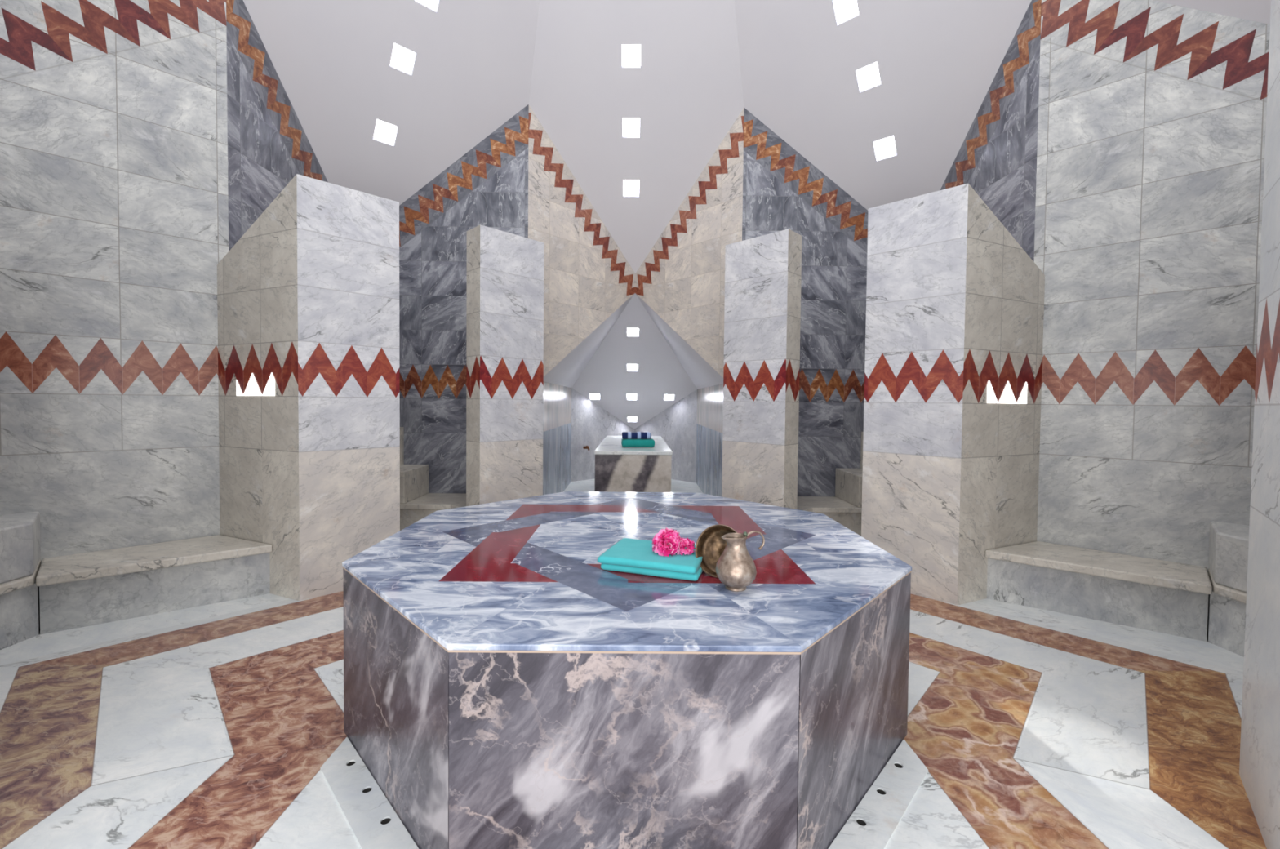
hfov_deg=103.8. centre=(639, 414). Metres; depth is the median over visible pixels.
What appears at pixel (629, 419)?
light
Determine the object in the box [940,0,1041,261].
wall
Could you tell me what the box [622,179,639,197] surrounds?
skylight
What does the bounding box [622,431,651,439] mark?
striped towel
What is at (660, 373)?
ceiling
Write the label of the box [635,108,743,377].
wall
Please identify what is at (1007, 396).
wall light
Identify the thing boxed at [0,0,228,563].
wall
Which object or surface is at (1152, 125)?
wall
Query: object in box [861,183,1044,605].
marble pillar
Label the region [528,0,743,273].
ceiling
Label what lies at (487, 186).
wall
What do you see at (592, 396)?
light
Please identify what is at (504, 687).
platform
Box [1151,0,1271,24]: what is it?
ceiling
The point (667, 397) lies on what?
light
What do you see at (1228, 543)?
block
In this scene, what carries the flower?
on the folded towel at (628, 555)
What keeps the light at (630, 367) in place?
attached to the ceiling at (660, 373)
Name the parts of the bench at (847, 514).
seat, panel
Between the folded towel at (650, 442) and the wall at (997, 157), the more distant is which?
the folded towel at (650, 442)
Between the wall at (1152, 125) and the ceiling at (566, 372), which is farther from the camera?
the ceiling at (566, 372)
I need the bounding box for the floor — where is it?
[0,478,1266,848]
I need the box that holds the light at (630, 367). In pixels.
[626,364,638,371]
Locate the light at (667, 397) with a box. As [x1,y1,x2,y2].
[663,394,675,400]
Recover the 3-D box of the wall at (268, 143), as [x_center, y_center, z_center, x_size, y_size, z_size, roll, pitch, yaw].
[-2.604,-0.876,3.797,0.120,3.770,1.400,1,1,-1]
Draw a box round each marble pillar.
[217,173,399,600]
[466,225,544,506]
[721,229,801,509]
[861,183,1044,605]
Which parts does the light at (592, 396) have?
glass pane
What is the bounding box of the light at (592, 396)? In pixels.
[589,393,599,399]
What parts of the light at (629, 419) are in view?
glass pane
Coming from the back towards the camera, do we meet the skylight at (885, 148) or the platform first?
the skylight at (885, 148)
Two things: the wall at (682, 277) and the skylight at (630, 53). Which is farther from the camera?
the wall at (682, 277)
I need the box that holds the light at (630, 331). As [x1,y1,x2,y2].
[626,328,639,337]
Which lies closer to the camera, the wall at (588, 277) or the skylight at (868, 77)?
the skylight at (868, 77)
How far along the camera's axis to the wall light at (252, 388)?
2.92 m
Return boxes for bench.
[35,534,271,634]
[400,493,466,530]
[796,496,862,536]
[985,541,1211,641]
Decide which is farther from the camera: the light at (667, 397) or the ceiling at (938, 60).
the light at (667, 397)
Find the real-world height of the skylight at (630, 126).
0.173 m
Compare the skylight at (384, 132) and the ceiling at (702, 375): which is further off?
the ceiling at (702, 375)
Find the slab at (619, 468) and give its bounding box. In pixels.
[594,435,672,492]
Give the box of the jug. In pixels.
[715,530,764,591]
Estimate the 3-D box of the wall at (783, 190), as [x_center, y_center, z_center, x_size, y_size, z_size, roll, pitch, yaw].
[1.679,-0.853,4.594,1.540,3.770,0.120,1,1,-1]
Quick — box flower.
[652,527,695,556]
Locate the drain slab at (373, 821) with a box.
[320,737,418,848]
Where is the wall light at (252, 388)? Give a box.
[235,372,275,395]
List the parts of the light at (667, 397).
glass pane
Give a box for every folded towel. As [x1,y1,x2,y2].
[597,537,702,581]
[621,438,654,447]
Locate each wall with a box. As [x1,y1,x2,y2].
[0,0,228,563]
[226,0,328,251]
[399,104,528,493]
[528,105,635,376]
[542,382,571,494]
[571,387,634,481]
[634,389,697,483]
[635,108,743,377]
[696,383,723,496]
[742,107,868,496]
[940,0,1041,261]
[1033,0,1270,572]
[1239,0,1279,848]
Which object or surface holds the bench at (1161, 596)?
on the floor
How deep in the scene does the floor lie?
1.73 m
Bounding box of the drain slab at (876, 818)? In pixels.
[827,739,928,848]
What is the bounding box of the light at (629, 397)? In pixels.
[626,394,636,399]
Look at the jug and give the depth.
1.46 m
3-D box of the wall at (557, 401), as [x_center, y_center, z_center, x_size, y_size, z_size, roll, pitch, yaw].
[-1.008,0.314,5.851,0.130,1.320,2.382,1,1,-1]
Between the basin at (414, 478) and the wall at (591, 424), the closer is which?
the basin at (414, 478)
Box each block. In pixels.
[0,511,40,649]
[1206,520,1248,657]
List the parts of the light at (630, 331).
glass pane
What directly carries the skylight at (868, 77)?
attached to the ceiling at (938, 60)
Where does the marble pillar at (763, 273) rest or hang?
on the floor
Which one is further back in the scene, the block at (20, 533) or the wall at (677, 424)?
the wall at (677, 424)
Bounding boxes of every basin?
[400,426,428,503]
[835,431,863,507]
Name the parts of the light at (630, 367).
glass pane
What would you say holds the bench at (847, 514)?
on the floor
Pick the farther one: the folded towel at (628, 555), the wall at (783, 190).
the wall at (783, 190)
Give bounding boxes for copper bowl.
[694,524,737,577]
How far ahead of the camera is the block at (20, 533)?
2.31 m
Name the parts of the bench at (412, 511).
panel, seat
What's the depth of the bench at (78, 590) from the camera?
2.62 m
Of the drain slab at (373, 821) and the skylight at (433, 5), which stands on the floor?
the drain slab at (373, 821)
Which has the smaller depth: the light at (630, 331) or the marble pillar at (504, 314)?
the marble pillar at (504, 314)
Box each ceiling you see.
[243,0,1031,210]
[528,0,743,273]
[543,293,635,387]
[572,293,697,429]
[635,293,723,389]
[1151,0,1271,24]
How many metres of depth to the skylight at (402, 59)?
3.83 m
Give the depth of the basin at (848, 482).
4.30 m
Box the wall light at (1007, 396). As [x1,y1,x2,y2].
[986,380,1027,404]
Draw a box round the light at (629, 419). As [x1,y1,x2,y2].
[627,417,637,422]
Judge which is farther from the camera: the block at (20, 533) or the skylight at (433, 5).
the skylight at (433, 5)
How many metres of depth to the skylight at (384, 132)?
4.09 m
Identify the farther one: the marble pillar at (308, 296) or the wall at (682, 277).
the wall at (682, 277)
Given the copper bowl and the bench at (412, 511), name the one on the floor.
the bench at (412, 511)
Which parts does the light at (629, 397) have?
glass pane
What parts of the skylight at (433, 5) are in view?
glass pane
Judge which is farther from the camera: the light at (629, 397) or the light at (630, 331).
the light at (629, 397)
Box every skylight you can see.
[373,118,398,146]
[389,42,417,75]
[413,0,439,13]
[621,44,640,68]
[622,117,639,137]
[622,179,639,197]
[831,0,859,26]
[854,61,881,93]
[872,134,897,161]
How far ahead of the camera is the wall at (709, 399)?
5.76 m
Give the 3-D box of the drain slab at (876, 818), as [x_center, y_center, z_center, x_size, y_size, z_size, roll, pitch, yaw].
[0.659,1.101,1.385,0.100,0.006,0.760,2,2,44]
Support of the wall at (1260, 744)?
on the floor
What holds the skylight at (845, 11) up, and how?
attached to the ceiling at (938, 60)
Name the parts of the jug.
handle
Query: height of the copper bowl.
0.158 m
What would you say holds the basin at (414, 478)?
on the bench at (412, 511)
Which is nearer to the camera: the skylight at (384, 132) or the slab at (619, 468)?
the skylight at (384, 132)
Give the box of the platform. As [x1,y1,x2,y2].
[342,491,911,848]
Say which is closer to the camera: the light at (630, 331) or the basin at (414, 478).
the basin at (414, 478)

